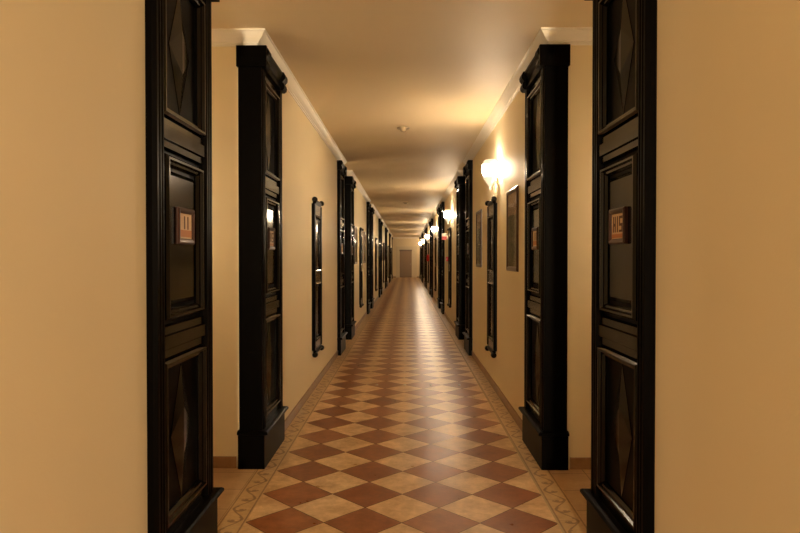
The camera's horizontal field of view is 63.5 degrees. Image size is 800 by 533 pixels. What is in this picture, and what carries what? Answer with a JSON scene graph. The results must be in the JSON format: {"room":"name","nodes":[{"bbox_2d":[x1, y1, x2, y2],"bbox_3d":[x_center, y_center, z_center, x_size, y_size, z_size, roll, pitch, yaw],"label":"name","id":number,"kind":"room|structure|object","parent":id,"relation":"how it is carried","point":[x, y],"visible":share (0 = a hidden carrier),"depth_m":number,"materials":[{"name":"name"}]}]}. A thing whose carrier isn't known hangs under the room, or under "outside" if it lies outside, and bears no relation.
{"room":"hotel corridor","nodes":[
{"label":"hotel corridor","id":0,"kind":"room"},
{"bbox_2d":[0,0,391,532],"bbox_3d":[-1.466,-0.366,24.013,1.285,3.100,51.200,0,1,1],"label":"wall","id":1,"kind":"structure","parent":0,"point":[73,340],"depth_m":2.22,"materials":[{"name":"paint"}]},
{"bbox_2d":[145,0,223,532],"bbox_3d":[-1.058,-0.038,3.032,0.223,2.997,0.851,0,1,1],"label":"pilaster","id":2,"kind":"object","parent":1,"relation":"attached to","point":[182,497],"visible":1,"depth_m":2.97,"materials":[{"name":"black wood"}]},
{"bbox_2d":[236,45,288,468],"bbox_3d":[-1.039,-0.064,4.947,0.223,2.997,0.814,0,1,1],"label":"pilaster","id":3,"kind":"object","parent":1,"relation":"attached to","point":[261,83],"visible":1,"depth_m":4.59,"materials":[{"name":"black wood"}]},
{"bbox_2d":[212,28,392,236],"bbox_3d":[-1.327,-1.866,23.992,1.163,0.100,51.200,0,1,1],"label":"trim","id":4,"kind":"structure","parent":1,"relation":"attached to","point":[221,37],"depth_m":5.53,"materials":[{"name":"paint"}]},
{"bbox_2d":[213,278,391,467],"bbox_3d":[-1.361,1.143,24.032,1.095,0.082,51.200,0,1,1],"label":"baseboard","id":5,"kind":"structure","parent":1,"relation":"attached to","point":[218,461],"depth_m":6.20,"materials":[{"name":"wood"}]},
{"bbox_2d":[217,278,393,532],"bbox_3d":[-0.746,1.232,24.177,0.152,0.100,51.500,0,1,1],"label":"trim","id":6,"kind":"structure","parent":1,"relation":"attached to","point":[236,516],"depth_m":4.83,"materials":[{"name":"tile"}]},
{"bbox_2d":[312,197,323,357],"bbox_3d":[-0.957,0.117,7.572,0.063,1.815,0.640,0,1,1],"label":"wall panel","id":7,"kind":"object","parent":1,"relation":"attached to","point":[316,205],"visible":1,"depth_m":7.53,"materials":[{"name":"black wood"}]},
{"bbox_2d":[337,160,347,355],"bbox_3d":[-0.985,-0.134,10.311,0.223,2.997,0.851,0,1,1],"label":"pilaster","id":8,"kind":"object","parent":1,"relation":"attached to","point":[341,168],"visible":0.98,"depth_m":10.00,"materials":[{"name":"black wood"}]},
{"bbox_2d":[345,176,355,339],"bbox_3d":[-0.966,-0.159,12.226,0.223,2.997,0.814,0,1,1],"label":"pilaster","id":9,"kind":"object","parent":1,"relation":"attached to","point":[350,183],"visible":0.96,"depth_m":11.87,"materials":[{"name":"black wood"}]},
{"bbox_2d":[354,226,356,263],"bbox_3d":[-0.919,-0.442,13.425,0.020,0.780,0.600,0,1,1],"label":"framed picture","id":10,"kind":"object","parent":1,"relation":"attached to","point":[355,227],"visible":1,"depth_m":13.38,"materials":[{"name":"brown wood"}]},
{"bbox_2d":[355,229,356,261],"bbox_3d":[-0.925,-0.442,13.425,0.008,0.691,0.511,0,1,1],"label":"print","id":11,"kind":"object","parent":10,"relation":"attached to","point":[355,229],"depth_m":13.51},
{"bbox_2d":[359,227,363,307],"bbox_3d":[-0.884,0.021,14.851,0.063,1.815,0.640,0,1,1],"label":"wall panel","id":12,"kind":"object","parent":1,"relation":"attached to","point":[361,304],"visible":1,"depth_m":14.61,"materials":[{"name":"black wood"}]},
{"bbox_2d":[363,231,365,262],"bbox_3d":[-0.891,-0.479,16.245,0.020,0.780,0.600,0,1,1],"label":"framed picture","id":13,"kind":"object","parent":1,"relation":"attached to","point":[364,233],"visible":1,"depth_m":16.24,"materials":[{"name":"brown wood"}]},
{"bbox_2d":[366,202,370,313],"bbox_3d":[-0.912,-0.230,17.590,0.223,2.997,0.851,0,1,1],"label":"pilaster","id":14,"kind":"object","parent":1,"relation":"attached to","point":[368,205],"visible":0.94,"depth_m":17.33,"materials":[{"name":"black wood"}]},
{"bbox_2d":[370,207,374,308],"bbox_3d":[-0.892,-0.255,19.505,0.223,2.997,0.814,0,1,1],"label":"pilaster","id":15,"kind":"object","parent":1,"relation":"attached to","point":[372,210],"visible":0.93,"depth_m":19.15,"materials":[{"name":"black wood"}]},
{"bbox_2d":[375,238,377,290],"bbox_3d":[-0.810,-0.075,22.130,0.063,1.815,0.640,0,1,1],"label":"wall panel","id":16,"kind":"object","parent":1,"relation":"attached to","point":[376,289],"visible":1,"depth_m":21.89,"materials":[{"name":"black wood"}]},
{"bbox_2d":[378,218,380,297],"bbox_3d":[-0.838,-0.326,24.869,0.223,2.997,0.851,0,1,1],"label":"pilaster","id":17,"kind":"object","parent":1,"relation":"attached to","point":[379,219],"visible":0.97,"depth_m":24.48,"materials":[{"name":"black wood"}]},
{"bbox_2d":[380,221,382,294],"bbox_3d":[-0.819,-0.351,26.784,0.223,2.997,0.814,0,1,1],"label":"pilaster","id":18,"kind":"object","parent":1,"relation":"attached to","point":[381,223],"visible":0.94,"depth_m":26.43,"materials":[{"name":"black wood"}]},
{"bbox_2d":[383,243,384,282],"bbox_3d":[-0.737,-0.170,29.409,0.063,1.815,0.640,0,1,1],"label":"wall panel","id":19,"kind":"object","parent":1,"relation":"attached to","point":[383,243],"visible":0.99,"depth_m":29.09,"materials":[{"name":"black wood"}]},
{"bbox_2d":[385,228,386,288],"bbox_3d":[-0.765,-0.421,32.148,0.223,2.997,0.851,0,1,1],"label":"pilaster","id":20,"kind":"object","parent":1,"relation":"attached to","point":[385,228],"visible":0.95,"depth_m":31.76,"materials":[{"name":"black wood"}]},
{"bbox_2d":[386,229,387,286],"bbox_3d":[-0.746,-0.447,34.063,0.223,2.997,0.814,0,1,1],"label":"pilaster","id":21,"kind":"object","parent":1,"relation":"attached to","point":[387,229],"visible":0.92,"depth_m":33.69,"materials":[{"name":"black wood"}]},
{"bbox_2d":[388,246,388,277],"bbox_3d":[-0.664,-0.266,36.688,0.063,1.815,0.640,0,1,1],"label":"wall panel","id":22,"kind":"object","parent":1,"relation":"attached to","point":[388,246],"visible":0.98,"depth_m":36.91,"materials":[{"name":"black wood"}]},
{"bbox_2d":[389,233,390,282],"bbox_3d":[-0.692,-0.517,39.427,0.223,2.997,0.851,0,1,1],"label":"pilaster","id":23,"kind":"object","parent":1,"relation":"attached to","point":[389,233],"visible":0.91,"depth_m":39.04,"materials":[{"name":"black wood"}]},
{"bbox_2d":[390,236,390,281],"bbox_3d":[-0.673,-0.542,41.342,0.223,2.997,0.814,0,1,1],"label":"pilaster","id":24,"kind":"object","parent":1,"relation":"attached to","point":[390,236],"visible":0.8,"depth_m":41.59,"materials":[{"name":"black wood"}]},
{"bbox_2d":[213,340,347,523],"bbox_3d":[-1.464,1.232,24.184,1.285,0.100,51.500,0,1,1],"label":"floor","id":25,"kind":"structure","parent":0,"point":[233,480],"depth_m":4.30,"materials":[{"name":"tile"}]},
{"bbox_2d":[239,278,562,532],"bbox_3d":[0.216,1.232,24.167,1.772,0.100,51.500,0,1,1],"label":"floor","id":26,"kind":"structure","parent":0,"point":[389,456],"depth_m":4.93,"materials":[{"name":"tile"}]},
{"bbox_2d":[211,0,592,236],"bbox_3d":[0.218,-1.993,24.125,4.650,0.150,51.500,0,1,1],"label":"ceiling","id":27,"kind":"structure","parent":0,"point":[369,69],"depth_m":5.46,"materials":[{"name":"paint"}]},
{"bbox_2d":[397,126,409,131],"bbox_3d":[0.040,-1.679,7.929,0.156,0.050,0.156,0,1,1],"label":"smoke detector","id":28,"kind":"object","parent":27,"relation":"attached to","point":[401,128],"visible":1,"depth_m":7.90,"materials":[{"name":"plastic"}]},
{"bbox_2d":[392,238,419,277],"bbox_3d":[0.475,-0.704,49.668,4.650,3.100,0.150,0,1,1],"label":"wall","id":29,"kind":"structure","parent":0,"point":[396,242],"depth_m":49.59,"materials":[{"name":"paint"}]},
{"bbox_2d":[396,249,399,277],"bbox_3d":[-0.171,-0.232,49.580,0.300,2.160,0.050,0,1,1],"label":"trim","id":30,"kind":"structure","parent":29,"relation":"attached to","point":[397,250],"depth_m":49.55,"materials":[{"name":"paint"}]},
{"bbox_2d":[399,250,411,276],"bbox_3d":[0.438,-0.224,49.521,0.960,2.135,0.154,0,1,1],"label":"door","id":31,"kind":"structure","parent":29,"relation":"in","point":[405,255],"depth_m":49.53,"materials":[{"name":"wood"}]},
{"bbox_2d":[396,247,416,248],"bbox_3d":[0.489,-1.422,49.555,1.620,0.220,0.054,0,1,1],"label":"trim","id":32,"kind":"structure","parent":29,"relation":"attached to","point":[396,247],"depth_m":49.53,"materials":[{"name":"paint"}]},
{"bbox_2d":[412,249,416,277],"bbox_3d":[1.099,-0.232,49.567,0.400,2.160,0.050,0,1,1],"label":"trim","id":33,"kind":"structure","parent":29,"relation":"attached to","point":[414,251],"depth_m":49.54,"materials":[{"name":"paint"}]},
{"bbox_2d":[420,282,564,532],"bbox_3d":[1.099,1.183,24.008,0.010,0.002,51.200,0,1,1],"label":"trim","id":34,"kind":"structure","parent":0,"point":[420,282],"depth_m":4.94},
{"bbox_2d":[418,278,586,532],"bbox_3d":[1.178,1.232,24.158,0.153,0.100,51.500,0,1,1],"label":"floor border","id":35,"kind":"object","parent":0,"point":[570,520],"depth_m":4.83,"materials":[{"name":"tile"}]},
{"bbox_2d":[462,340,590,524],"bbox_3d":[1.899,1.232,24.150,1.288,0.100,51.500,0,1,1],"label":"floor","id":36,"kind":"structure","parent":0,"point":[571,481],"depth_m":4.28,"materials":[{"name":"tile"}]},
{"bbox_2d":[423,0,799,532],"bbox_3d":[1.897,-0.365,23.979,1.288,3.100,51.200,0,1,1],"label":"wall","id":37,"kind":"structure","parent":0,"point":[727,342],"depth_m":2.17,"materials":[{"name":"paint"}]},
{"bbox_2d":[419,237,420,277],"bbox_3d":[1.505,-0.613,46.685,0.223,2.997,0.851,0,1,1],"label":"pilaster","id":38,"kind":"object","parent":37,"relation":"attached to","point":[419,237],"visible":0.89,"depth_m":46.30,"materials":[{"name":"black wood"}]},
{"bbox_2d":[421,234,421,281],"bbox_3d":[1.451,-0.542,41.321,0.223,2.997,0.814,0,1,1],"label":"pilaster","id":39,"kind":"object","parent":37,"relation":"attached to","point":[421,234],"visible":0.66,"depth_m":41.65,"materials":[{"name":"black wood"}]},
{"bbox_2d":[422,233,422,282],"bbox_3d":[1.432,-0.517,39.406,0.223,2.997,0.851,0,1,1],"label":"pilaster","id":40,"kind":"object","parent":37,"relation":"attached to","point":[422,233],"visible":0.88,"depth_m":39.05,"materials":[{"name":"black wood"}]},
{"bbox_2d":[424,229,425,285],"bbox_3d":[1.378,-0.446,34.042,0.223,2.997,0.814,0,1,1],"label":"pilaster","id":41,"kind":"object","parent":37,"relation":"attached to","point":[424,229],"visible":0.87,"depth_m":33.68,"materials":[{"name":"black wood"}]},
{"bbox_2d":[425,227,426,288],"bbox_3d":[1.359,-0.421,32.127,0.223,2.997,0.851,0,1,1],"label":"pilaster","id":42,"kind":"object","parent":37,"relation":"attached to","point":[426,227],"visible":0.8,"depth_m":31.75,"materials":[{"name":"black wood"}]},
{"bbox_2d":[427,243,428,282],"bbox_3d":[1.276,-0.170,29.369,0.063,1.815,0.640,0,1,1],"label":"wall panel","id":43,"kind":"object","parent":37,"relation":"attached to","point":[427,243],"visible":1,"depth_m":29.05,"materials":[{"name":"black wood"}]},
{"bbox_2d":[429,221,430,294],"bbox_3d":[1.305,-0.351,26.763,0.223,2.997,0.814,0,1,1],"label":"pilaster","id":44,"kind":"object","parent":37,"relation":"attached to","point":[429,221],"visible":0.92,"depth_m":26.39,"materials":[{"name":"black wood"}]},
{"bbox_2d":[430,218,432,297],"bbox_3d":[1.286,-0.325,24.848,0.223,2.997,0.851,0,1,1],"label":"pilaster","id":45,"kind":"object","parent":37,"relation":"attached to","point":[431,220],"visible":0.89,"depth_m":24.48,"materials":[{"name":"black wood"}]},
{"bbox_2d":[431,226,436,233],"bbox_3d":[1.139,-1.196,21.656,0.182,0.333,0.180,0,1,1],"label":"wall sconce","id":46,"kind":"object","parent":37,"relation":"attached to","point":[433,228],"visible":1,"depth_m":21.60,"materials":[{"name":"white glass"}]},
{"bbox_2d":[434,238,436,290],"bbox_3d":[1.202,-0.074,22.090,0.063,1.815,0.640,0,1,1],"label":"wall panel","id":47,"kind":"object","parent":37,"relation":"attached to","point":[434,238],"visible":1,"depth_m":21.77,"materials":[{"name":"black wood"}]},
{"bbox_2d":[437,207,440,308],"bbox_3d":[1.232,-0.255,19.484,0.223,2.997,0.814,0,1,1],"label":"pilaster","id":48,"kind":"object","parent":37,"relation":"attached to","point":[438,209],"visible":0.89,"depth_m":19.12,"materials":[{"name":"black wood"}]},
{"bbox_2d":[440,202,444,313],"bbox_3d":[1.212,-0.230,17.569,0.223,2.997,0.851,0,1,1],"label":"pilaster","id":49,"kind":"object","parent":37,"relation":"attached to","point":[442,205],"visible":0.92,"depth_m":17.20,"materials":[{"name":"black wood"}]},
{"bbox_2d":[442,233,447,239],"bbox_3d":[1.095,-0.727,15.732,0.150,0.160,0.040,0,1,1],"label":"sign","id":50,"kind":"object","parent":37,"relation":"attached to","point":[444,235],"visible":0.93,"depth_m":15.73,"materials":[{"name":"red plastic"}]},
{"bbox_2d":[444,209,451,223],"bbox_3d":[1.066,-1.101,14.377,0.182,0.333,0.180,0,1,1],"label":"wall sconce","id":51,"kind":"object","parent":37,"relation":"attached to","point":[448,217],"visible":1,"depth_m":14.33,"materials":[{"name":"white glass"}]},
{"bbox_2d":[447,227,451,307],"bbox_3d":[1.129,0.022,14.811,0.063,1.815,0.640,0,1,1],"label":"wall panel","id":52,"kind":"object","parent":37,"relation":"attached to","point":[449,304],"visible":1,"depth_m":14.52,"materials":[{"name":"black wood"}]},
{"bbox_2d":[454,176,464,339],"bbox_3d":[1.158,-0.159,12.205,0.223,2.997,0.814,0,1,1],"label":"pilaster","id":53,"kind":"object","parent":37,"relation":"attached to","point":[459,183],"visible":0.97,"depth_m":11.85,"materials":[{"name":"black wood"}]},
{"bbox_2d":[462,160,472,355],"bbox_3d":[1.139,-0.134,10.290,0.223,2.997,0.851,0,1,1],"label":"pilaster","id":54,"kind":"object","parent":37,"relation":"attached to","point":[468,168],"visible":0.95,"depth_m":10.04,"materials":[{"name":"black wood"}]},
{"bbox_2d":[476,209,481,266],"bbox_3d":[1.091,-0.383,8.945,0.020,0.780,0.600,0,1,1],"label":"framed picture","id":55,"kind":"object","parent":37,"relation":"attached to","point":[478,213],"visible":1,"depth_m":8.88,"materials":[{"name":"brown wood"}]},
{"bbox_2d":[477,213,480,263],"bbox_3d":[1.097,-0.383,8.945,0.008,0.691,0.511,0,1,1],"label":"print","id":56,"kind":"object","parent":55,"relation":"attached to","point":[478,214],"depth_m":8.93},
{"bbox_2d":[482,159,498,189],"bbox_3d":[0.992,-1.005,7.098,0.182,0.333,0.180,0,1,1],"label":"wall sconce","id":57,"kind":"object","parent":37,"relation":"attached to","point":[489,163],"visible":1,"depth_m":7.05,"materials":[{"name":"white glass"}]},
{"bbox_2d":[485,196,496,357],"bbox_3d":[1.056,0.117,7.532,0.063,1.815,0.640,0,1,1],"label":"wall panel","id":58,"kind":"object","parent":37,"relation":"attached to","point":[491,346],"visible":1,"depth_m":7.38,"materials":[{"name":"black wood"}]},
{"bbox_2d":[420,278,590,468],"bbox_3d":[1.792,1.143,24.000,1.098,0.082,51.200,0,1,1],"label":"baseboard","id":59,"kind":"structure","parent":37,"relation":"attached to","point":[575,462],"depth_m":6.22,"materials":[{"name":"wood"}]},
{"bbox_2d":[420,27,592,236],"bbox_3d":[1.758,-1.865,23.961,1.166,0.100,51.200,0,1,1],"label":"trim","id":60,"kind":"structure","parent":37,"relation":"attached to","point":[546,35],"depth_m":5.55,"materials":[{"name":"paint"}]},
{"bbox_2d":[506,185,518,271],"bbox_3d":[1.063,-0.346,6.126,0.020,0.780,0.600,0,1,1],"label":"framed picture","id":61,"kind":"object","parent":37,"relation":"attached to","point":[512,196],"visible":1,"depth_m":6.11,"materials":[{"name":"brown wood"}]},
{"bbox_2d":[508,192,515,266],"bbox_3d":[1.069,-0.346,6.125,0.008,0.691,0.511,0,1,1],"label":"print","id":62,"kind":"object","parent":61,"relation":"attached to","point":[511,195],"depth_m":6.12},
{"bbox_2d":[518,44,569,469],"bbox_3d":[1.085,-0.063,4.926,0.223,2.997,0.814,0,1,1],"label":"pilaster","id":63,"kind":"object","parent":37,"relation":"attached to","point":[544,83],"visible":1,"depth_m":4.57,"materials":[{"name":"black wood"}]},
{"bbox_2d":[580,0,656,532],"bbox_3d":[1.066,-0.038,3.011,0.223,2.997,0.851,0,1,1],"label":"pilaster","id":64,"kind":"object","parent":37,"relation":"attached to","point":[620,498],"visible":1,"depth_m":2.95,"materials":[{"name":"black wood"}]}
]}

